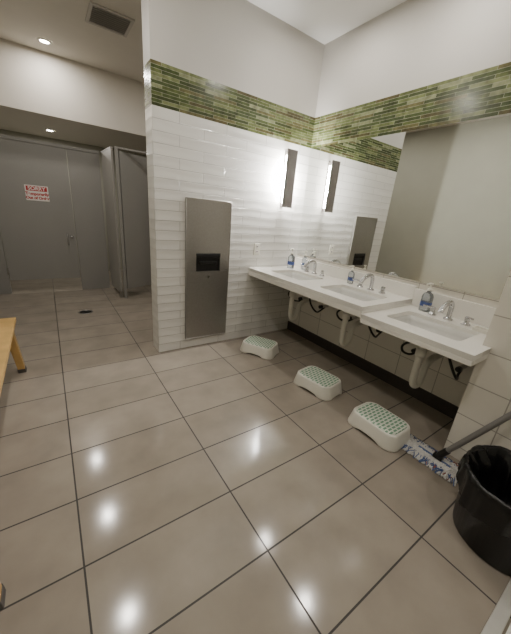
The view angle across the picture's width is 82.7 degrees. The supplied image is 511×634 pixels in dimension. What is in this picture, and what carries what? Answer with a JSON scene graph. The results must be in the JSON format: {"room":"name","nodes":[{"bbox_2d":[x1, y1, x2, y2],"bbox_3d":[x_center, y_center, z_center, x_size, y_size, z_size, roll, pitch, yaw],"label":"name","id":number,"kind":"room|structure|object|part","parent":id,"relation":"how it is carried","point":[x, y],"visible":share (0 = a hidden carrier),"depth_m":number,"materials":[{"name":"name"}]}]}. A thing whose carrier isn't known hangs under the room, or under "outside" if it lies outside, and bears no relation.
{"room":"public restroom","nodes":[
{"label":"public restroom","id":0,"kind":"room"},
{"bbox_2d":[0,129,146,269],"bbox_3d":[-2.879,-2.228,5.266,3.084,2.744,0.100,-8,23,-34],"label":"door frame","id":1,"kind":"structure","parent":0,"point":[5,132],"depth_m":5.07,"materials":[{"name":"beige paint"}]},
{"bbox_2d":[0,38,146,154],"bbox_3d":[-2.301,-2.955,4.242,2.884,0.604,1.650,-8,23,-34],"label":"wall","id":2,"kind":"structure","parent":0,"point":[40,90],"depth_m":3.49,"materials":[{"name":"paint"}]},
{"bbox_2d":[0,0,406,82],"bbox_3d":[-0.636,-2.353,1.887,3.084,0.100,7.700,-8,23,-34],"label":"ceiling","id":3,"kind":"structure","parent":0,"point":[62,23],"depth_m":2.54,"materials":[{"name":"grey paint"}]},
{"bbox_2d":[36,37,51,44],"bbox_3d":[-2.149,-2.805,2.958,0.132,0.009,0.132,-8,23,-34],"label":"recessed light","id":4,"kind":"object","parent":3,"relation":"in","point":[41,40],"visible":1,"depth_m":2.95,"materials":[{"name":"white plastic"}]},
{"bbox_2d":[85,1,134,36],"bbox_3d":[-1.267,-2.571,2.524,0.340,0.014,0.340,-8,23,-34],"label":"ceiling vent","id":5,"kind":"object","parent":3,"relation":"in","point":[97,15],"visible":1,"depth_m":2.51,"materials":[{"name":"grey metal"}]},
{"bbox_2d":[141,0,323,351],"bbox_3d":[-0.180,-1.085,2.697,1.544,2.744,0.170,-8,23,-34],"label":"wall partition","id":6,"kind":"structure","parent":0,"point":[230,86],"depth_m":2.41,"materials":[{"name":"white tile"}]},
{"bbox_2d":[185,197,231,339],"bbox_3d":[-0.438,-0.402,2.658,0.426,1.252,0.036,-8,23,-34],"label":"paper towel dispenser","id":7,"kind":"object","parent":6,"relation":"attached to","point":[207,222],"visible":1,"depth_m":2.62,"materials":[{"name":"metal"}]},
{"bbox_3d":[-0.465,-0.121,2.761,0.420,0.634,0.027,-8,23,-34],"label":"waste door","id":8,"kind":"part","parent":7,"relation":"part of","materials":[{"name":"metal"}]},
{"bbox_3d":[-0.413,-0.705,2.555,0.420,0.605,0.027,-8,23,-34],"label":"panel","id":9,"kind":"part","parent":7,"relation":"part of","materials":[{"name":"metal"}]},
{"bbox_2d":[253,243,259,254],"bbox_3d":[0.015,-0.676,2.891,0.070,0.114,0.010,-8,23,-34],"label":"wall outlet","id":10,"kind":"object","parent":6,"relation":"attached to","point":[256,245],"visible":1,"depth_m":2.89,"materials":[{"name":"white plastic"}]},
{"bbox_2d":[280,148,297,207],"bbox_3d":[0.300,-1.313,2.777,0.120,0.500,0.097,-8,23,-34],"label":"wall sconce","id":11,"kind":"object","parent":6,"relation":"attached to","point":[290,163],"visible":1,"depth_m":2.74,"materials":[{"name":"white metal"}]},
{"bbox_3d":[0.276,-1.327,2.810,0.028,0.500,0.011,-8,23,-34],"label":"plate","id":12,"kind":"part","parent":11,"relation":"part of","materials":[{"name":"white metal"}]},
{"bbox_2d":[0,269,510,633],"bbox_3d":[-0.873,0.321,2.828,3.084,0.100,7.700,-8,23,-34],"label":"floor","id":13,"kind":"structure","parent":0,"point":[199,489],"depth_m":1.39,"materials":[{"name":"tile"}]},
{"bbox_2d":[0,317,26,610],"bbox_3d":[-1.420,0.495,1.416,0.370,0.414,1.740,-8,23,-34],"label":"bench","id":14,"kind":"object","parent":13,"relation":"on","point":[8,341],"visible":1,"depth_m":1.85,"materials":[{"name":"brown wood"}]},
{"bbox_3d":[-1.757,0.221,2.111,0.080,0.354,0.082,-8,23,-34],"label":"leg","id":15,"kind":"part","parent":14,"relation":"part of","materials":[{"name":"brown wood"}]},
{"bbox_2d":[0,134,109,293],"bbox_3d":[-2.734,-1.265,3.855,1.328,1.890,0.075,-8,23,-34],"label":"door","id":16,"kind":"structure","parent":13,"relation":"on","point":[39,237],"depth_m":3.84,"materials":[{"name":"grey metal"}]},
{"bbox_2d":[24,184,49,201],"bbox_3d":[-2.772,-1.572,3.691,0.245,0.180,0.005,-8,23,-34],"label":"notice sign","id":17,"kind":"object","parent":16,"relation":"attached to","point":[36,193],"visible":1,"depth_m":3.69,"materials":[{"name":"white paper"}]},
{"bbox_3d":[-2.832,-1.319,3.774,0.799,1.670,0.025,-8,23,-34],"label":"stall door","id":18,"kind":"part","parent":16,"relation":"part of","materials":[{"name":"grey metal"}]},
{"bbox_3d":[-2.664,-2.138,3.559,1.328,0.040,0.050,-8,23,-34],"label":"head rail","id":19,"kind":"part","parent":16,"relation":"part of","materials":[{"name":"grey metal"}]},
{"bbox_2d":[78,310,92,313],"bbox_3d":[-2.023,-0.060,3.463,0.150,0.004,0.150,-8,23,-34],"label":"floor drain","id":20,"kind":"object","parent":13,"relation":"on","point":[82,311],"visible":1,"depth_m":3.46,"materials":[{"name":"metal"}]},
{"bbox_2d":[100,146,123,297],"bbox_3d":[-1.980,-1.250,4.012,0.036,1.885,0.577,-10,24,-36],"label":"partition panel","id":21,"kind":"object","parent":13,"relation":"on","point":[106,154],"visible":1,"depth_m":3.92,"materials":[{"name":"metal"}]},
{"bbox_2d":[114,146,150,297],"bbox_3d":[-1.237,-1.288,4.299,1.467,1.890,0.286,-8,23,-34],"label":"door","id":22,"kind":"structure","parent":13,"relation":"on","point":[132,179],"depth_m":3.90,"materials":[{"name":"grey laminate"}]},
{"bbox_3d":[-1.088,-2.127,3.892,1.467,0.020,0.030,-8,23,-34],"label":"head rail","id":23,"kind":"part","parent":22,"relation":"part of","materials":[{"name":"grey metal"}]},
{"bbox_2d":[240,335,278,359],"bbox_3d":[0.044,0.286,2.850,0.356,0.100,0.259,14,21,24],"label":"step stool","id":24,"kind":"object","parent":13,"relation":"on","point":[265,348],"visible":1,"depth_m":2.77,"materials":[{"name":"white plastic"}]},
{"bbox_2d":[294,366,341,400],"bbox_3d":[0.502,0.512,2.324,0.259,0.100,0.356,-13,26,-41],"label":"step stool","id":25,"kind":"object","parent":13,"relation":"on","point":[325,386],"visible":1,"depth_m":2.25,"materials":[{"name":"white plastic"}]},
{"bbox_2d":[348,402,409,451],"bbox_3d":[0.807,0.692,1.890,0.259,0.100,0.356,-8,23,-34],"label":"step stool","id":26,"kind":"object","parent":13,"relation":"on","point":[389,431],"visible":0.97,"depth_m":1.82,"materials":[{"name":"white plastic"}]},
{"bbox_2d":[401,411,510,485],"bbox_3d":[1.185,0.351,1.384,0.212,1.137,0.815,-10,24,-37],"label":"mop","id":27,"kind":"object","parent":13,"relation":"on","point":[427,455],"visible":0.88,"depth_m":1.63,"materials":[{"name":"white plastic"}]},
{"bbox_3d":[1.037,0.809,1.689,0.016,0.006,0.180,-8,23,-34],"label":"mop frame","id":28,"kind":"part","parent":27,"relation":"part of","materials":[{"name":"black plastic"}]},
{"bbox_2d":[436,448,450,457],"bbox_3d":[1.064,0.773,1.648,0.063,0.078,0.036,21,25,38],"label":"socket","id":29,"kind":"object","parent":27,"relation":"attached to","point":[444,452],"depth_m":1.63,"materials":[{"name":"black plastic"}]},
{"bbox_3d":[1.297,0.365,1.317,0.578,1.100,0.029,21,25,38],"label":"handle","id":30,"kind":"part","parent":27,"relation":"part of","materials":[{"name":"grey metal"}]},
{"bbox_2d":[453,445,510,576],"bbox_3d":[1.088,0.824,1.234,0.431,0.333,0.443,-8,23,-34],"label":"trash bin","id":31,"kind":"object","parent":13,"relation":"on","point":[482,507],"visible":1,"depth_m":1.21,"materials":[{"name":"black plastic"}]},
{"bbox_2d":[481,579,510,633],"bbox_3d":[1.025,1.027,1.131,0.970,0.012,0.040,-8,23,-34],"label":"trim","id":32,"kind":"structure","parent":13,"relation":"on","point":[497,621],"depth_m":1.02,"materials":[{"name":"metal"}]},
{"bbox_2d":[505,623,510,633],"bbox_3d":[1.078,1.058,1.058,0.970,0.010,0.138,-8,23,-34],"label":"trim","id":33,"kind":"structure","parent":13,"relation":"on","point":[508,631],"depth_m":0.98,"materials":[{"name":"white"}]},
{"bbox_2d":[289,0,510,406],"bbox_3d":[0.012,-1.462,3.816,0.100,2.744,5.840,-8,23,-34],"label":"wall","id":34,"kind":"structure","parent":0,"point":[416,64],"depth_m":2.09,"materials":[{"name":"white paint"}]},
{"bbox_2d":[249,257,416,317],"bbox_3d":[0.574,-0.331,2.565,0.628,0.175,1.355,-8,23,-34],"label":"countertop","id":35,"kind":"structure","parent":34,"relation":"attached to","point":[398,294],"depth_m":2.38,"materials":[{"name":"white stone"}]},
{"bbox_2d":[287,248,294,268],"bbox_3d":[0.373,-0.617,3.058,0.077,0.202,0.075,-13,26,-41],"label":"soap bottle","id":36,"kind":"object","parent":35,"relation":"on","point":[291,259],"visible":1,"depth_m":3.05,"materials":[{"name":"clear plastic"}]},
{"bbox_2d":[279,272,316,280],"bbox_3d":[0.386,-0.334,2.782,0.324,0.094,0.464,-8,23,-34],"label":"sink","id":37,"kind":"object","parent":35,"relation":"in","point":[289,274],"visible":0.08,"depth_m":2.95,"materials":[{"name":"white ceramic"}]},
{"bbox_2d":[288,291,328,319],"bbox_3d":[0.489,-0.186,2.919,0.387,0.427,0.383,-8,23,-34],"label":"drain pipe","id":38,"kind":"object","parent":37,"relation":"attached to","point":[302,300],"visible":0.7,"depth_m":2.88,"materials":[{"name":"white plastic"}]},
{"bbox_2d":[301,251,307,269],"bbox_3d":[0.506,-0.590,3.030,0.073,0.194,0.072,1,20,-11],"label":"soap bottle","id":39,"kind":"object","parent":35,"relation":"on","point":[304,259],"visible":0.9,"depth_m":3.01,"materials":[{"name":"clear plastic"}]},
{"bbox_2d":[300,260,324,276],"bbox_3d":[0.532,-0.487,2.825,0.194,0.140,0.311,-8,23,-34],"label":"faucet","id":40,"kind":"object","parent":35,"relation":"on","point":[309,261],"visible":1,"depth_m":2.82,"materials":[{"name":"silver metal"}]},
{"bbox_3d":[0.527,-0.492,2.819,0.180,0.128,0.030,-8,23,-34],"label":"spout","id":41,"kind":"part","parent":40,"relation":"part of","materials":[{"name":"silver metal"}]},
{"bbox_2d":[347,265,354,283],"bbox_3d":[0.837,-0.373,2.550,0.060,0.158,0.059,0,20,-15],"label":"soap bottle","id":42,"kind":"object","parent":35,"relation":"on","point":[351,274],"visible":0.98,"depth_m":2.54,"materials":[{"name":"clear plastic"}]},
{"bbox_2d":[328,287,378,300],"bbox_3d":[0.750,-0.127,2.285,0.324,0.094,0.464,-8,23,-34],"label":"sink","id":43,"kind":"object","parent":35,"relation":"in","point":[357,295],"visible":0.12,"depth_m":2.42,"materials":[{"name":"white ceramic"}]},
{"bbox_2d":[336,310,381,345],"bbox_3d":[0.853,0.022,2.422,0.387,0.427,0.383,-8,23,-34],"label":"drain pipe","id":44,"kind":"object","parent":43,"relation":"attached to","point":[346,316],"visible":0.73,"depth_m":2.38,"materials":[{"name":"white plastic"}]},
{"bbox_2d":[352,273,385,293],"bbox_3d":[0.896,-0.280,2.328,0.194,0.140,0.311,-8,23,-34],"label":"faucet","id":45,"kind":"object","parent":35,"relation":"on","point":[382,291],"visible":1,"depth_m":2.31,"materials":[{"name":"silver metal"}]},
{"bbox_3d":[0.890,-0.284,2.322,0.180,0.128,0.030,-8,23,-34],"label":"spout","id":46,"kind":"part","parent":45,"relation":"part of","materials":[{"name":"silver metal"}]},
{"bbox_3d":[1.006,-0.215,2.299,0.054,0.055,0.054,-8,23,-34],"label":"handle","id":47,"kind":"part","parent":45,"relation":"part of","materials":[{"name":"silver metal"}]},
{"bbox_2d":[295,257,416,298],"bbox_3d":[0.828,-0.403,2.720,0.020,0.100,1.355,-8,23,-34],"label":"backsplash","id":48,"kind":"structure","parent":34,"relation":"attached to","point":[392,286],"depth_m":2.51,"materials":[{"name":"white stone"}]},
{"bbox_2d":[287,321,458,418],"bbox_3d":[0.939,0.405,2.740,0.012,0.100,1.966,-8,23,-34],"label":"baseboard","id":49,"kind":"structure","parent":34,"relation":"attached to","point":[443,406],"depth_m":2.52,"materials":[{"name":"tile"}]},
{"bbox_2d":[297,113,510,299],"bbox_3d":[1.053,-0.870,2.292,0.007,1.027,1.960,-8,23,-34],"label":"wall mirror","id":50,"kind":"object","parent":34,"relation":"attached to","point":[431,204],"visible":1,"depth_m":2.09,"materials":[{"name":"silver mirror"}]},
{"bbox_2d":[360,288,495,366],"bbox_3d":[1.132,0.012,1.805,0.628,0.190,0.649,-8,23,-34],"label":"countertop","id":51,"kind":"structure","parent":34,"relation":"attached to","point":[471,351],"depth_m":1.80,"materials":[{"name":"white stone"}]},
{"bbox_2d":[418,283,433,311],"bbox_3d":[1.214,-0.140,2.059,0.077,0.202,0.075,-4,21,-24],"label":"soap bottle","id":52,"kind":"object","parent":51,"relation":"on","point":[427,298],"visible":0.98,"depth_m":2.05,"materials":[{"name":"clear plastic"}]},
{"bbox_2d":[393,315,473,340],"bbox_3d":[1.087,0.112,1.834,0.324,0.094,0.464,-8,23,-34],"label":"sink","id":53,"kind":"object","parent":51,"relation":"in","point":[451,333],"visible":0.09,"depth_m":1.93,"materials":[{"name":"white ceramic"}]},
{"bbox_2d":[400,342,467,388],"bbox_3d":[1.190,0.260,1.970,0.387,0.427,0.383,-8,23,-34],"label":"drain pipe","id":54,"kind":"object","parent":53,"relation":"attached to","point":[417,376],"visible":0.68,"depth_m":1.92,"materials":[{"name":"white plastic"}]},
{"bbox_3d":[1.346,0.346,1.925,0.030,0.034,0.036,-8,23,-34],"label":"valve handle","id":55,"kind":"part","parent":54,"relation":"part of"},
{"bbox_2d":[423,300,473,325],"bbox_3d":[1.233,-0.041,1.877,0.194,0.140,0.311,-8,23,-34],"label":"faucet","id":56,"kind":"object","parent":51,"relation":"on","point":[450,303],"visible":1,"depth_m":1.88,"materials":[{"name":"silver metal"}]},
{"bbox_3d":[1.226,-0.043,2.008,0.054,0.055,0.054,-8,23,-34],"label":"handle","id":57,"kind":"part","parent":56,"relation":"part of","materials":[{"name":"silver metal"}]},
{"bbox_3d":[1.228,-0.046,1.871,0.180,0.128,0.030,-8,23,-34],"label":"spout","id":58,"kind":"part","parent":56,"relation":"part of","materials":[{"name":"silver metal"}]},
{"bbox_3d":[1.343,0.024,1.847,0.054,0.055,0.054,-8,23,-34],"label":"handle","id":59,"kind":"part","parent":56,"relation":"part of","materials":[{"name":"silver metal"}]},
{"bbox_2d":[411,288,495,327],"bbox_3d":[1.374,-0.059,1.979,0.020,0.130,0.607,-8,23,-34],"label":"backsplash","id":60,"kind":"structure","parent":34,"relation":"attached to","point":[482,314],"depth_m":1.94,"materials":[{"name":"white stone"}]},
{"bbox_2d":[444,271,510,460],"bbox_3d":[1.938,-0.241,0.832,0.514,2.744,1.660,-8,23,-34],"label":"wall pier","id":61,"kind":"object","parent":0,"point":[486,398],"visible":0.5,"depth_m":1.53,"materials":[{"name":"white tile"}]}
]}

